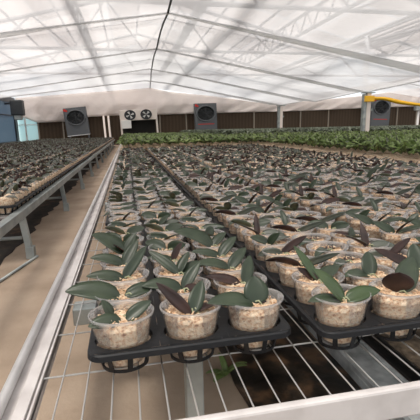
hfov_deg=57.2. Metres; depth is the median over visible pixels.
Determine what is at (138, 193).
potted orchid
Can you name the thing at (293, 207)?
potted orchid
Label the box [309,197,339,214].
potted orchid
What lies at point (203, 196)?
potted orchid
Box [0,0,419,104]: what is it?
ceiling
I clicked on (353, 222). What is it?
potted orchid
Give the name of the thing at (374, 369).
channel
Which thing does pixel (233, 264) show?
potted orchid
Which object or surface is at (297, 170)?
potted orchid
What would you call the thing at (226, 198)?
potted orchid
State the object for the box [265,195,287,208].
potted orchid
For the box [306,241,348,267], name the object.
potted orchid
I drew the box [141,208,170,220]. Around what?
potted orchid
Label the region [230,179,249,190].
potted orchid
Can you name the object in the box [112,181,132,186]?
potted orchid
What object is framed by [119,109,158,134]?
unit
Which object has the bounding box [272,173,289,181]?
potted orchid
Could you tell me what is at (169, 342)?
basket
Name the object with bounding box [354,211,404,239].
potted orchid
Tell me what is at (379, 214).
potted orchid
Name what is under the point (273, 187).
potted orchid
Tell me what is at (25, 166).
potted plants
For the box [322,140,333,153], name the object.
orchid
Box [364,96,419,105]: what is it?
hose
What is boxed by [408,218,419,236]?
potted orchid
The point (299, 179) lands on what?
potted orchid
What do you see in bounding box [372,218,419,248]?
potted orchid
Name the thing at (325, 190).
potted orchid
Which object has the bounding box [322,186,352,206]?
potted orchid
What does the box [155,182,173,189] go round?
potted orchid
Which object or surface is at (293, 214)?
potted orchid
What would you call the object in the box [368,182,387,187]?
potted orchid
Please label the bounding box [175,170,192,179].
potted orchid
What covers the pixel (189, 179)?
potted orchid
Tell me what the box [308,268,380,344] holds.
potted orchid
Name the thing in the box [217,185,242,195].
potted orchid
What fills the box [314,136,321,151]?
orchid
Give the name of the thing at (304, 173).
potted orchid
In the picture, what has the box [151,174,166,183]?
potted orchid
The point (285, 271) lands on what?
potted orchid
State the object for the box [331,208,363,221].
potted orchid
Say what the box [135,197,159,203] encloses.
potted orchid
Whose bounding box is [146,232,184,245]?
potted orchid
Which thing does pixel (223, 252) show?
potted orchid
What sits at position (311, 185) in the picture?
potted orchid
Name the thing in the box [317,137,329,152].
orchid
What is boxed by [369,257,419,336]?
potted orchid
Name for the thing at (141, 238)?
potted orchid
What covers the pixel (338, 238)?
potted orchid
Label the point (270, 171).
potted orchid
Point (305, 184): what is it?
potted orchid
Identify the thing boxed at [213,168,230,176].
potted orchid
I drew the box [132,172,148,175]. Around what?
potted orchid
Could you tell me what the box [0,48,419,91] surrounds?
tie
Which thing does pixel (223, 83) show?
tie
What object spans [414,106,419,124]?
steel post
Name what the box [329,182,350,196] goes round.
potted orchid
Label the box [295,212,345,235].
potted orchid
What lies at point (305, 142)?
orchid
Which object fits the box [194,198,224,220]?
tray
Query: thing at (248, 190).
potted orchid
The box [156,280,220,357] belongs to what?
potted orchid
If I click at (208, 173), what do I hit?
potted orchid
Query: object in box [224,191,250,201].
potted orchid
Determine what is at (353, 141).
orchid
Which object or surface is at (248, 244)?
potted orchid
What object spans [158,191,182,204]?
potted orchid
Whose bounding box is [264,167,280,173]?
potted orchid
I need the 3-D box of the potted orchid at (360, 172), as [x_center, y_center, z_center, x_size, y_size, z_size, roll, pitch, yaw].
[1.123,-0.225,2.908,0.128,0.142,0.114,3,13,17]
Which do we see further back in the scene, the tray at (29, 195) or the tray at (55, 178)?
the tray at (55, 178)
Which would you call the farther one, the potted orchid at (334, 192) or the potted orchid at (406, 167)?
the potted orchid at (406, 167)
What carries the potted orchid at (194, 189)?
in the tray at (185, 190)
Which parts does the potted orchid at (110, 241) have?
pot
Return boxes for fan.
[4,100,24,119]
[63,106,90,137]
[193,103,216,129]
[370,100,390,125]
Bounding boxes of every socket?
[25,245,35,258]
[63,203,69,210]
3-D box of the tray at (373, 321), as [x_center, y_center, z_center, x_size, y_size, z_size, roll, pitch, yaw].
[0.389,0.219,1.114,0.429,0.060,0.560,-4,12,-11]
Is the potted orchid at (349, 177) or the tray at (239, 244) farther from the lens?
the potted orchid at (349, 177)
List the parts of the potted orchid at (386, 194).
pot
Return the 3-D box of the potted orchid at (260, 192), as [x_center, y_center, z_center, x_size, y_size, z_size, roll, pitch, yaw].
[0.306,-0.067,2.182,0.128,0.166,0.128,-12,16,-41]
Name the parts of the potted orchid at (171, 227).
pot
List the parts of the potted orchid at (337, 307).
pot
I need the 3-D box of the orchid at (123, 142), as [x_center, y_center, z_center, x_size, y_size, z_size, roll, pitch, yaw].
[-1.818,-1.344,8.058,0.140,0.326,0.297,-5,12,-16]
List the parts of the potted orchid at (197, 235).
pot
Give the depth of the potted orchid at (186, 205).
1.90 m
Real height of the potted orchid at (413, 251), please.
0.158 m
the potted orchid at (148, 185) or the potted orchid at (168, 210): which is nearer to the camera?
the potted orchid at (168, 210)
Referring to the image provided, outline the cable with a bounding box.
[150,0,171,87]
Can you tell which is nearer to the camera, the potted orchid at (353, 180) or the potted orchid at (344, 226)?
the potted orchid at (344, 226)
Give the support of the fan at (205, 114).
on the floor
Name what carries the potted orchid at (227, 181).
in the tray at (185, 190)
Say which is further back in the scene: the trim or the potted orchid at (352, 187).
the trim
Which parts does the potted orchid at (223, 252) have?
pot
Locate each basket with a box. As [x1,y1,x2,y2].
[0,207,15,214]
[95,333,151,373]
[165,327,217,363]
[228,320,279,353]
[314,315,365,349]
[370,307,419,341]
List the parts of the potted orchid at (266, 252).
pot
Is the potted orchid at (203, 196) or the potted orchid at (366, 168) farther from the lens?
the potted orchid at (366, 168)
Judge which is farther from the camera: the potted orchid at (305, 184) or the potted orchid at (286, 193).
the potted orchid at (305, 184)
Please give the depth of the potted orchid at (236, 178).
2.69 m
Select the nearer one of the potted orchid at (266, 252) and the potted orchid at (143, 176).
the potted orchid at (266, 252)
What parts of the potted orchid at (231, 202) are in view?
pot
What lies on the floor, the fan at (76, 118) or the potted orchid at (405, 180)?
the fan at (76, 118)
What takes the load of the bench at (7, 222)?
on the floor
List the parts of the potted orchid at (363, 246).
pot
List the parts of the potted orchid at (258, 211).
pot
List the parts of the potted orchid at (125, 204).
pot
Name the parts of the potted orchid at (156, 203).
pot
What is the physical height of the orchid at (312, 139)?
0.330 m
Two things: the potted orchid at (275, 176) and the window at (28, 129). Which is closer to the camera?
the potted orchid at (275, 176)
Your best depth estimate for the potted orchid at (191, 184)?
2.54 m
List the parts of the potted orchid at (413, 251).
pot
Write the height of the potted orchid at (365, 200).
0.121 m
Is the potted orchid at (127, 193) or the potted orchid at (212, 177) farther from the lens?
the potted orchid at (212, 177)
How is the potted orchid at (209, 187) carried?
in the tray at (209, 214)
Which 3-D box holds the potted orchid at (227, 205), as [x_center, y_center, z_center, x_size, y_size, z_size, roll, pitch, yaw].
[0.088,0.027,1.806,0.139,0.147,0.116,-4,12,-11]
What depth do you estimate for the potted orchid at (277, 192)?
2.10 m
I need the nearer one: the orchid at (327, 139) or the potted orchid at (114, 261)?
the potted orchid at (114, 261)
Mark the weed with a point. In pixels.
(226, 370)
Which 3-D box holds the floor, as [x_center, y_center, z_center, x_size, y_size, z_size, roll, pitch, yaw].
[6.902,-1.744,11.564,29.700,0.064,26.000,-4,12,-11]
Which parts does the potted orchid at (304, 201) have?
pot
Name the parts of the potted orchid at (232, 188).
pot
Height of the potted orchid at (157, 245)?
0.132 m
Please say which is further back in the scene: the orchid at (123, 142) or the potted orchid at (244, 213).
the orchid at (123, 142)
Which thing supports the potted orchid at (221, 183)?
in the tray at (185, 190)
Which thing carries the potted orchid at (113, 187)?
in the tray
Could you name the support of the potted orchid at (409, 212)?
in the tray at (309, 212)
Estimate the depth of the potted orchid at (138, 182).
2.72 m
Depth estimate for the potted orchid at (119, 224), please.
1.54 m
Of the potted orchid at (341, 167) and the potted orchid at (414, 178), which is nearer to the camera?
the potted orchid at (414, 178)
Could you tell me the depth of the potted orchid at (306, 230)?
1.40 m
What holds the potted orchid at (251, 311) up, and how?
in the tray at (158, 331)
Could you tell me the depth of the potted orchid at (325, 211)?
1.78 m
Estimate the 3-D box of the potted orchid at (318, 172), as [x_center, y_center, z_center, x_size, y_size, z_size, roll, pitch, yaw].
[0.819,-0.229,2.955,0.128,0.142,0.114,3,13,17]
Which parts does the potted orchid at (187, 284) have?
pot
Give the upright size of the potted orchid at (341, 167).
0.140 m
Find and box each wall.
[0,97,19,143]
[15,88,419,122]
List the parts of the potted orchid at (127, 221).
pot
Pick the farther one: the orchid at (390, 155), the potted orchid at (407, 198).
the orchid at (390, 155)
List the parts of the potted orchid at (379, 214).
pot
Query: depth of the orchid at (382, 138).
5.25 m
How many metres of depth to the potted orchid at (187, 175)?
3.09 m
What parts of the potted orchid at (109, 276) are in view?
pot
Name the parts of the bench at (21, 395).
rail, leg, rail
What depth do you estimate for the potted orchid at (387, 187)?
2.35 m
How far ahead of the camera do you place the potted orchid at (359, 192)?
2.08 m
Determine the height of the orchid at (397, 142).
0.290 m
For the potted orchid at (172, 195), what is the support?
in the tray at (107, 222)
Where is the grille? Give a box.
[200,108,212,118]
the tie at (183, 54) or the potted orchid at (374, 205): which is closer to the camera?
the potted orchid at (374, 205)
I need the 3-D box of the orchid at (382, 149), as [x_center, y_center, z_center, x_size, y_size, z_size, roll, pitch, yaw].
[2.069,-0.690,4.609,0.140,0.326,0.297,3,13,20]
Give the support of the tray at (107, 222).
on the bench at (21, 395)
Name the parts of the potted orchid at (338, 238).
pot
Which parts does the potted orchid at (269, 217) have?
pot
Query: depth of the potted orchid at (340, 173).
2.88 m
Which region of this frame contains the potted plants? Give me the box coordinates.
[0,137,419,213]
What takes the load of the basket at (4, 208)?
on the tray at (29, 195)
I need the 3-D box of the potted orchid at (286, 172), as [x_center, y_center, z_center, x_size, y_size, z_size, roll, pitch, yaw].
[0.611,-0.249,3.012,0.128,0.166,0.128,-12,16,-41]
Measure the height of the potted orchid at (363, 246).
0.166 m
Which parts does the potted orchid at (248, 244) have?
pot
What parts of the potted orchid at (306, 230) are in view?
pot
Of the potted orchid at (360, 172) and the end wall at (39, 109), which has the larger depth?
the end wall at (39, 109)
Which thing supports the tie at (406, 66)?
attached to the ceiling
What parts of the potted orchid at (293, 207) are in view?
pot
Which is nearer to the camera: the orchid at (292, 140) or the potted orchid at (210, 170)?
the potted orchid at (210, 170)
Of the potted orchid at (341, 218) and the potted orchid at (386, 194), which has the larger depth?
the potted orchid at (386, 194)
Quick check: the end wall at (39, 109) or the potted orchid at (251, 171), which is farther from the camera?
the end wall at (39, 109)
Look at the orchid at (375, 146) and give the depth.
4.75 m
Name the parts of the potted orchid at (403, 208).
pot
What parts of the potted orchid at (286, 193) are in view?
pot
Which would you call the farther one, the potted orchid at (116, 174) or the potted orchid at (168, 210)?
the potted orchid at (116, 174)
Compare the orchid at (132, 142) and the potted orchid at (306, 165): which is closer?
the potted orchid at (306, 165)
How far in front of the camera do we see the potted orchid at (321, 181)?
2.49 m
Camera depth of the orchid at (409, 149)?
4.10 m
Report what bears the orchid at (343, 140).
on the bench
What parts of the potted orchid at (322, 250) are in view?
pot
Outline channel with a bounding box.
[148,153,419,419]
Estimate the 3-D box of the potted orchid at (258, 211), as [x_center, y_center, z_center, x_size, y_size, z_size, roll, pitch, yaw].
[0.249,0.032,1.728,0.144,0.163,0.119,-3,12,-8]
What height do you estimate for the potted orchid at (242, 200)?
0.163 m
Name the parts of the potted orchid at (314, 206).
pot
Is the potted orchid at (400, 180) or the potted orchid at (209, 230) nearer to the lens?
the potted orchid at (209, 230)
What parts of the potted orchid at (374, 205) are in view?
pot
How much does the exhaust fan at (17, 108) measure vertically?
0.920 m
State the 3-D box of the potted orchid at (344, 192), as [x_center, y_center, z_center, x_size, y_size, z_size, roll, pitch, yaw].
[0.802,-0.055,2.185,0.194,0.121,0.108,-4,12,-11]
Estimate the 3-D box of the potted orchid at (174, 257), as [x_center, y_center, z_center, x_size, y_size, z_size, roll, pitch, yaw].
[-0.113,0.173,1.139,0.145,0.145,0.106,-4,12,-11]
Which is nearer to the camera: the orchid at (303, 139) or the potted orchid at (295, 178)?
the potted orchid at (295, 178)
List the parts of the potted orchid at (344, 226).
pot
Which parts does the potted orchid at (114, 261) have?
pot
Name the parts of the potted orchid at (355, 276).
pot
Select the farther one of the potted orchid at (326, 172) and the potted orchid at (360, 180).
the potted orchid at (326, 172)
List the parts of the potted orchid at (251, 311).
pot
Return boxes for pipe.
[102,116,106,136]
[107,116,111,143]
[361,323,419,381]
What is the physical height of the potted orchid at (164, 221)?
0.135 m
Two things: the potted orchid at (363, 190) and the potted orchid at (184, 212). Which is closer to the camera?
the potted orchid at (184, 212)
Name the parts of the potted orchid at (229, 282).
pot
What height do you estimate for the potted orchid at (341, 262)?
0.113 m
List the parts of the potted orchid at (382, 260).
pot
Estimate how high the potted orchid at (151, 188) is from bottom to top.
0.128 m
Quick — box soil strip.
[0,146,110,264]
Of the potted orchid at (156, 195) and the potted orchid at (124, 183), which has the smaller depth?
the potted orchid at (156, 195)
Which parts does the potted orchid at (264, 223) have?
pot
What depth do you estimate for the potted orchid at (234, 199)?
2.02 m
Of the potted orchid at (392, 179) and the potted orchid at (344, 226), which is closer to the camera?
the potted orchid at (344, 226)
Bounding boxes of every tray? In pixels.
[0,192,34,214]
[30,182,49,198]
[46,175,59,187]
[57,169,67,179]
[87,255,290,373]
[105,201,174,225]
[106,221,191,256]
[173,177,184,192]
[182,186,196,205]
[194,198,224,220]
[213,218,331,257]
[248,245,419,349]
[308,211,375,242]
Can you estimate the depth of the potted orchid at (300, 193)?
2.11 m
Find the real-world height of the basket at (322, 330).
0.052 m
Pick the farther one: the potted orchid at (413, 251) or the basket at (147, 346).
the potted orchid at (413, 251)
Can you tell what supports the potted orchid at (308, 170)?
in the tray
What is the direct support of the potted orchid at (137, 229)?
in the tray at (143, 233)
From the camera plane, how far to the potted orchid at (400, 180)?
2.72 m
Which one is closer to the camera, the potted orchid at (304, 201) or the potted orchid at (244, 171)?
the potted orchid at (304, 201)
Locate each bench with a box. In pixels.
[0,139,114,281]
[0,144,419,419]
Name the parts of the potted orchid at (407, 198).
pot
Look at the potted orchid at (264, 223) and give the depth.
1.49 m
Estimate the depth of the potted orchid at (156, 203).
1.97 m
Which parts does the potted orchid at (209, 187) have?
pot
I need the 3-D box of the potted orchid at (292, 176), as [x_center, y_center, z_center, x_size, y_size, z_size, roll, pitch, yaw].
[0.649,-0.190,2.813,0.141,0.132,0.108,-4,12,-11]
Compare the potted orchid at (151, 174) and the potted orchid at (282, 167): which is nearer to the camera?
the potted orchid at (151, 174)
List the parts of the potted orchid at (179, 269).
pot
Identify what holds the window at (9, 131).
in the wall at (8, 98)
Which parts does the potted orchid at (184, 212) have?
pot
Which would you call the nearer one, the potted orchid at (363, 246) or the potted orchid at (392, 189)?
the potted orchid at (363, 246)
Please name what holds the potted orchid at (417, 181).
in the tray
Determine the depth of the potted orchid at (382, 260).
1.13 m
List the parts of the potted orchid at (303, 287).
pot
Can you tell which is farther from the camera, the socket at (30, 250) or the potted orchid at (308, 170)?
the potted orchid at (308, 170)
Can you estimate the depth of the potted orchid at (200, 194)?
2.21 m
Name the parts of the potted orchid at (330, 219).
pot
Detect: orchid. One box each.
[65,280,154,314]
[86,246,148,289]
[87,300,153,367]
[90,240,147,275]
[92,232,144,264]
[103,206,138,217]
[104,202,135,211]
[105,225,144,239]
[107,195,133,205]
[107,221,141,232]
[107,232,143,252]
[108,192,132,200]
[108,212,141,225]
[109,189,133,196]
[109,190,133,197]
[109,210,139,220]
[111,180,132,190]
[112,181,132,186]
[112,185,131,188]
[113,176,131,182]
[114,172,130,176]
[115,170,130,172]
[120,138,125,149]
[128,140,139,147]
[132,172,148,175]
[133,174,150,179]
[133,180,153,185]
[133,183,154,188]
[133,186,156,193]
[134,179,156,190]
[134,194,157,199]
[134,200,164,209]
[135,191,156,196]
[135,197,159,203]
[136,201,163,219]
[137,138,144,148]
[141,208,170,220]
[141,211,173,221]
[142,262,210,309]
[144,215,178,231]
[144,223,182,237]
[145,239,189,263]
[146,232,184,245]
[146,242,195,273]
[147,168,162,175]
[148,251,202,283]
[149,172,166,177]
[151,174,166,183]
[151,177,170,185]
[154,179,171,190]
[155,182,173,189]
[156,185,175,195]
[156,187,177,197]
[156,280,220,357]
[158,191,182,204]
[160,192,185,208]
[163,200,193,217]
[164,199,187,211]
[170,207,206,222]
[173,227,229,259]
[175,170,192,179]
[176,208,206,227]
[178,171,196,182]
[179,174,199,184]
[179,216,211,227]
[182,178,199,187]
[183,222,223,242]
[185,179,200,191]
[187,182,208,200]
[189,226,225,250]
[191,236,237,274]
[192,168,207,173]
[192,186,212,196]
[193,183,216,203]
[196,247,253,289]
[197,172,216,180]
[198,191,220,206]
[199,194,225,207]
[200,194,236,220]
[201,170,218,181]
[202,172,222,183]
[204,201,241,215]
[205,176,224,185]
[205,255,266,307]
[207,276,283,348]
[209,167,226,175]
[209,178,229,190]
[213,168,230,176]
[213,202,242,221]
[214,178,232,193]
[214,206,258,227]
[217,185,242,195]
[221,174,239,179]
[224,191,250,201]
[226,177,244,185]
[226,215,253,233]
[227,167,247,174]
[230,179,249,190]
[231,197,256,208]
[231,219,270,241]
[234,179,254,190]
[234,193,266,209]
[235,169,248,178]
[238,214,285,249]
[240,168,255,181]
[240,184,263,191]
[242,198,271,218]
[244,169,263,181]
[245,186,267,197]
[246,173,268,185]
[247,201,284,218]
[248,169,265,172]
[250,183,277,196]
[250,233,291,260]
[253,179,271,184]
[257,189,282,206]
[258,236,306,281]
[259,213,292,229]
[261,181,282,191]
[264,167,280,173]
[265,181,297,191]
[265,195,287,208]
[265,253,339,300]
[266,168,288,173]
[266,172,286,181]
[269,210,301,236]
[271,221,325,242]
[272,135,284,146]
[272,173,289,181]
[272,199,299,211]
[274,176,302,182]
[275,136,286,147]
[276,182,297,199]
[278,167,296,178]
[279,166,295,172]
[279,185,308,202]
[280,203,309,222]
[283,177,303,189]
[284,137,291,148]
[284,172,307,178]
[287,175,308,178]
[289,167,307,173]
[290,139,301,148]
[290,184,318,203]
[290,211,320,227]
[291,182,309,189]
[291,233,330,256]
[291,246,344,320]
[294,135,306,150]
[295,164,309,169]
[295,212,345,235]
[296,192,323,209]
[298,175,316,183]
[298,179,319,193]
[299,137,311,149]
[303,173,324,183]
[304,185,336,193]
[306,166,320,171]
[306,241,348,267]
[308,171,325,178]
[308,220,349,243]
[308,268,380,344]
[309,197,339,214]
[310,137,318,150]
[313,179,333,187]
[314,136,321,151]
[315,176,332,180]
[315,189,338,198]
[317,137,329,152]
[320,168,337,176]
[320,204,348,217]
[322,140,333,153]
[322,177,340,184]
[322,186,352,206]
[324,251,362,281]
[325,171,339,178]
[328,166,343,172]
[328,179,348,186]
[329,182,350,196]
[330,227,374,253]
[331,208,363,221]
[333,138,343,154]
[333,170,349,180]
[336,139,351,156]
[336,196,364,209]
[338,190,366,195]
[339,181,356,189]
[340,172,354,182]
[341,198,385,212]
[342,165,353,172]
[343,251,394,311]
[344,137,364,156]
[344,180,369,191]
[344,223,394,259]
[345,209,377,231]
[347,163,365,173]
[348,178,367,182]
[348,187,372,205]
[349,139,367,157]
[350,171,366,177]
[354,167,378,175]
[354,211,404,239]
[355,175,383,185]
[357,138,372,158]
[358,170,375,179]
[358,186,377,195]
[361,199,390,217]
[362,167,379,170]
[362,197,391,204]
[364,169,380,176]
[367,139,382,158]
[367,175,388,182]
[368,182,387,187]
[368,183,391,198]
[369,238,410,273]
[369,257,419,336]
[372,137,384,153]
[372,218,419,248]
[373,171,392,176]
[373,175,397,183]
[374,243,419,291]
[375,180,401,190]
[375,211,407,227]
[376,139,388,160]
[376,164,386,173]
[376,188,413,203]
[377,200,402,214]
[379,173,400,181]
[381,142,401,161]
[383,138,399,156]
[388,198,417,218]
[388,213,419,236]
[389,138,416,161]
[389,162,403,169]
[390,170,408,174]
[390,187,413,192]
[391,176,410,182]
[392,136,403,156]
[394,189,419,207]
[397,142,411,157]
[397,183,418,188]
[398,165,413,169]
[400,172,415,177]
[400,233,419,255]
[402,138,417,163]
[403,178,415,185]
[404,184,419,197]
[405,201,419,219]
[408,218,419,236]
[409,138,419,159]
[409,173,419,179]
[409,198,419,212]
[410,180,419,185]
[413,143,419,162]
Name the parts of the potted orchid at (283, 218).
pot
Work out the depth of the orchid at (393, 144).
4.43 m
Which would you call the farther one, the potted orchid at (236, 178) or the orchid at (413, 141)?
the orchid at (413, 141)
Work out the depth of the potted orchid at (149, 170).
3.48 m
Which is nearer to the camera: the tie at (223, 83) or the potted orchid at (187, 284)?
the potted orchid at (187, 284)
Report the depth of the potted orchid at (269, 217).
1.60 m
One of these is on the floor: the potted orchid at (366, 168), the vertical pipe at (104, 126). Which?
the vertical pipe at (104, 126)
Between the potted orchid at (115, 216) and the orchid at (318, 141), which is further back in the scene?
the orchid at (318, 141)
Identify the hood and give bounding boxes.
[14,115,22,119]
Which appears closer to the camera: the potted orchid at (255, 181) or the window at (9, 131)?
the potted orchid at (255, 181)
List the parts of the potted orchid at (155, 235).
pot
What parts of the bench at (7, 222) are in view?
leg, rail, leg, leg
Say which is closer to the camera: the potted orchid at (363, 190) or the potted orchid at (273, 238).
the potted orchid at (273, 238)
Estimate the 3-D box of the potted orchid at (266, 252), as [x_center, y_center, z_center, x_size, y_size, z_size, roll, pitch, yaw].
[0.229,0.161,1.179,0.163,0.140,0.108,-2,12,-2]
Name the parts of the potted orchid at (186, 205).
pot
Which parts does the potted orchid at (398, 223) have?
pot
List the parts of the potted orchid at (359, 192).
pot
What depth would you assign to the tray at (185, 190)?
2.57 m
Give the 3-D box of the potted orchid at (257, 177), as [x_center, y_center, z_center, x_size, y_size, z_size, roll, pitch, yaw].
[0.364,-0.201,2.867,0.164,0.141,0.113,-6,13,-21]
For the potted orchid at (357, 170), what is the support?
in the tray
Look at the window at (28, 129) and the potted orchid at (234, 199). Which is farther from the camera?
the window at (28, 129)
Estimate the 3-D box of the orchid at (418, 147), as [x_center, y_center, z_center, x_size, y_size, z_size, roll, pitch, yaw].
[2.173,-0.557,4.002,0.199,0.314,0.180,-1,12,3]
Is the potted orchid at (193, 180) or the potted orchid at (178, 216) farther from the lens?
the potted orchid at (193, 180)
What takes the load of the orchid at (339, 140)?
on the bench
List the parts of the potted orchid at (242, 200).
pot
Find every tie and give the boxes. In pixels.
[0,12,419,73]
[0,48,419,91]
[0,68,359,101]
[1,80,419,104]
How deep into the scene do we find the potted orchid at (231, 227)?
1.58 m
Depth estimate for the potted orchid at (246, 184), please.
2.50 m
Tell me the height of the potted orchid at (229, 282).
0.148 m
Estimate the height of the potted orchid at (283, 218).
0.149 m
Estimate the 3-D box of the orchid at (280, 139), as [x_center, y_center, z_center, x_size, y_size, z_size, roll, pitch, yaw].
[1.420,-1.294,7.558,0.269,0.310,0.183,-5,13,-18]
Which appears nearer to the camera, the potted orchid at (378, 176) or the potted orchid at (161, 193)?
the potted orchid at (161, 193)
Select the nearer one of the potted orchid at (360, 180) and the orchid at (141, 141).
the potted orchid at (360, 180)
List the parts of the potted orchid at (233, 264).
pot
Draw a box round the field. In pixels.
[116,125,419,149]
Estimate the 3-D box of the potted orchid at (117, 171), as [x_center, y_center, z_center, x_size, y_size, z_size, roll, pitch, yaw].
[-0.778,-0.295,3.442,0.141,0.132,0.108,-4,12,-11]
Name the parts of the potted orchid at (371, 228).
pot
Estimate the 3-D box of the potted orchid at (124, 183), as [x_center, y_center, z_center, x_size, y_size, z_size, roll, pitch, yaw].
[-0.554,-0.113,2.488,0.163,0.162,0.108,-4,12,-11]
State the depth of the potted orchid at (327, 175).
2.98 m
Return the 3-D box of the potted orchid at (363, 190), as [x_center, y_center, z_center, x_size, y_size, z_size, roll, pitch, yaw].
[0.955,-0.087,2.322,0.134,0.121,0.111,-4,12,-11]
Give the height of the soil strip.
0.004 m
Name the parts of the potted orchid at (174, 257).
pot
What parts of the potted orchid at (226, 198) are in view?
pot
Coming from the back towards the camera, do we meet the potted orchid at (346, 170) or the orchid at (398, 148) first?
the orchid at (398, 148)
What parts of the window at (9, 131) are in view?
frame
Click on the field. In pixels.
(236, 136)
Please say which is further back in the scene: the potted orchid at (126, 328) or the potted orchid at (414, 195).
the potted orchid at (414, 195)
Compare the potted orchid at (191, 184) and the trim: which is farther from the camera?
the trim
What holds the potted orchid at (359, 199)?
in the tray at (309, 212)
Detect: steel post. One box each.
[276,105,284,127]
[360,92,375,131]
[414,106,419,124]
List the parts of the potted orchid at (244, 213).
pot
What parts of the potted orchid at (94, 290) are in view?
pot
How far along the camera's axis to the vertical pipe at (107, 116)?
20.90 m
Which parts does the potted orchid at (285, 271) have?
pot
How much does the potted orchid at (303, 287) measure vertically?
0.179 m
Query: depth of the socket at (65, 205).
3.92 m
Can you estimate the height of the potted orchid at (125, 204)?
0.116 m
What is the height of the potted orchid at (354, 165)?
0.166 m
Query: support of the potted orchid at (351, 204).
in the tray at (309, 212)
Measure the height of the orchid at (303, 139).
0.343 m
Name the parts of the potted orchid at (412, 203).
pot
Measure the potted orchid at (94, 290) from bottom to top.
0.135 m
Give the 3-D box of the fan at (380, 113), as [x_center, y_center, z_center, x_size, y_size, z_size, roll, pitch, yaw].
[10.461,-5.666,23.793,1.374,2.475,0.380,-2,12,-12]
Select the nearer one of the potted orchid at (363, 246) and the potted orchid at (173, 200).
the potted orchid at (363, 246)
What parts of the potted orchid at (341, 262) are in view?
pot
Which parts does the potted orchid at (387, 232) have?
pot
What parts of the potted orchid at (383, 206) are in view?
pot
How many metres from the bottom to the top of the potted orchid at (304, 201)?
0.147 m
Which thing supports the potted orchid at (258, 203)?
in the tray at (239, 244)
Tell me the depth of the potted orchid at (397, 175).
2.83 m
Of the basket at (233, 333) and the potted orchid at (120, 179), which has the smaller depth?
the basket at (233, 333)
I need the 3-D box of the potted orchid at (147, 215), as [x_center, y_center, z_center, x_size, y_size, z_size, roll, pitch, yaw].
[-0.223,0.069,1.671,0.141,0.132,0.108,-4,12,-11]
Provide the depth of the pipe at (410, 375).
1.28 m
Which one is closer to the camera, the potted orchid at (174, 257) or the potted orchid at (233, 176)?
the potted orchid at (174, 257)
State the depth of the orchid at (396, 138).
4.66 m
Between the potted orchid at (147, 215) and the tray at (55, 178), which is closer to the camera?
the potted orchid at (147, 215)
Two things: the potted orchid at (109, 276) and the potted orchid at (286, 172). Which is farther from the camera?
the potted orchid at (286, 172)
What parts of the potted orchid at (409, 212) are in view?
pot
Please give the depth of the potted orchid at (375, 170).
3.02 m
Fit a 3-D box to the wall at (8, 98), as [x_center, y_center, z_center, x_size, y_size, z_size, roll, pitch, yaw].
[-7.530,-2.034,8.080,0.080,2.520,25.400,-4,12,-11]
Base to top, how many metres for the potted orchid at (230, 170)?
0.143 m
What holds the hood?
attached to the exhaust fan at (17, 108)
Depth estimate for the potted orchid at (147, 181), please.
2.50 m
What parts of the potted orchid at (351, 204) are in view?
pot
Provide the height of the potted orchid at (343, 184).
0.121 m
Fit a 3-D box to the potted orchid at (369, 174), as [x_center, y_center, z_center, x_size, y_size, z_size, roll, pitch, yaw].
[1.157,-0.214,2.806,0.163,0.162,0.108,-4,12,-11]
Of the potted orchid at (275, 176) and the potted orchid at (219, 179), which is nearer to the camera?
the potted orchid at (219, 179)
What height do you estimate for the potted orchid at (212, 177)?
0.166 m
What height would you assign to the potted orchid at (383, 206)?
0.113 m
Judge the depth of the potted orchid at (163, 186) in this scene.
2.52 m
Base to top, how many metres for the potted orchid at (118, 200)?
0.147 m
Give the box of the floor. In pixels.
[0,145,419,419]
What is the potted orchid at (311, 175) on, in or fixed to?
in the tray
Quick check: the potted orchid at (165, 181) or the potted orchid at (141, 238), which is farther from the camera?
the potted orchid at (165, 181)
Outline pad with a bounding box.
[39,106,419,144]
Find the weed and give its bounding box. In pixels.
[205,353,246,381]
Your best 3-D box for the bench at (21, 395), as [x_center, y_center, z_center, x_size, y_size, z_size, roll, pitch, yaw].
[-0.919,-1.595,10.650,3.142,0.337,20.580,-4,12,-11]
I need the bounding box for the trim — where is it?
[37,107,416,138]
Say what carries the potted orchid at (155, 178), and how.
in the tray
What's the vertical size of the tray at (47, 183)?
0.060 m
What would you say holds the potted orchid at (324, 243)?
in the tray at (373, 321)
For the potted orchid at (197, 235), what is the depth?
1.26 m
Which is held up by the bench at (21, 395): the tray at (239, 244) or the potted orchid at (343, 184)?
the tray at (239, 244)
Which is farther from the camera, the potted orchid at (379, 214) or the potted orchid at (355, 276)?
the potted orchid at (379, 214)
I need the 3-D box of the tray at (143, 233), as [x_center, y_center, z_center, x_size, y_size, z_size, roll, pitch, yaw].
[-0.199,0.133,1.577,0.429,0.060,0.560,-4,12,-11]
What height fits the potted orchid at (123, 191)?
0.116 m
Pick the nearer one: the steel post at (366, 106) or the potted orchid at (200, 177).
the potted orchid at (200, 177)
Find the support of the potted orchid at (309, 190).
in the tray
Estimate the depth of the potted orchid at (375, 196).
2.19 m
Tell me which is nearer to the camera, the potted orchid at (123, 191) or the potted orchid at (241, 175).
the potted orchid at (123, 191)
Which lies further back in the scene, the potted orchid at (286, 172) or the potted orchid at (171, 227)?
the potted orchid at (286, 172)
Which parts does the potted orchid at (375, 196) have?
pot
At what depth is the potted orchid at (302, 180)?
2.71 m
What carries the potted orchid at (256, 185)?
in the tray at (209, 214)
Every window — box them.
[0,100,19,142]
[18,117,38,140]
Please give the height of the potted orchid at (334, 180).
0.121 m
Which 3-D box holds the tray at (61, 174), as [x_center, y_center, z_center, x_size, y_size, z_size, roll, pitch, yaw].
[-1.770,-0.369,4.106,0.429,0.060,0.560,-4,12,-11]
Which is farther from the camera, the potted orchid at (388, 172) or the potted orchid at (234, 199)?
the potted orchid at (388, 172)
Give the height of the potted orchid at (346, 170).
0.152 m

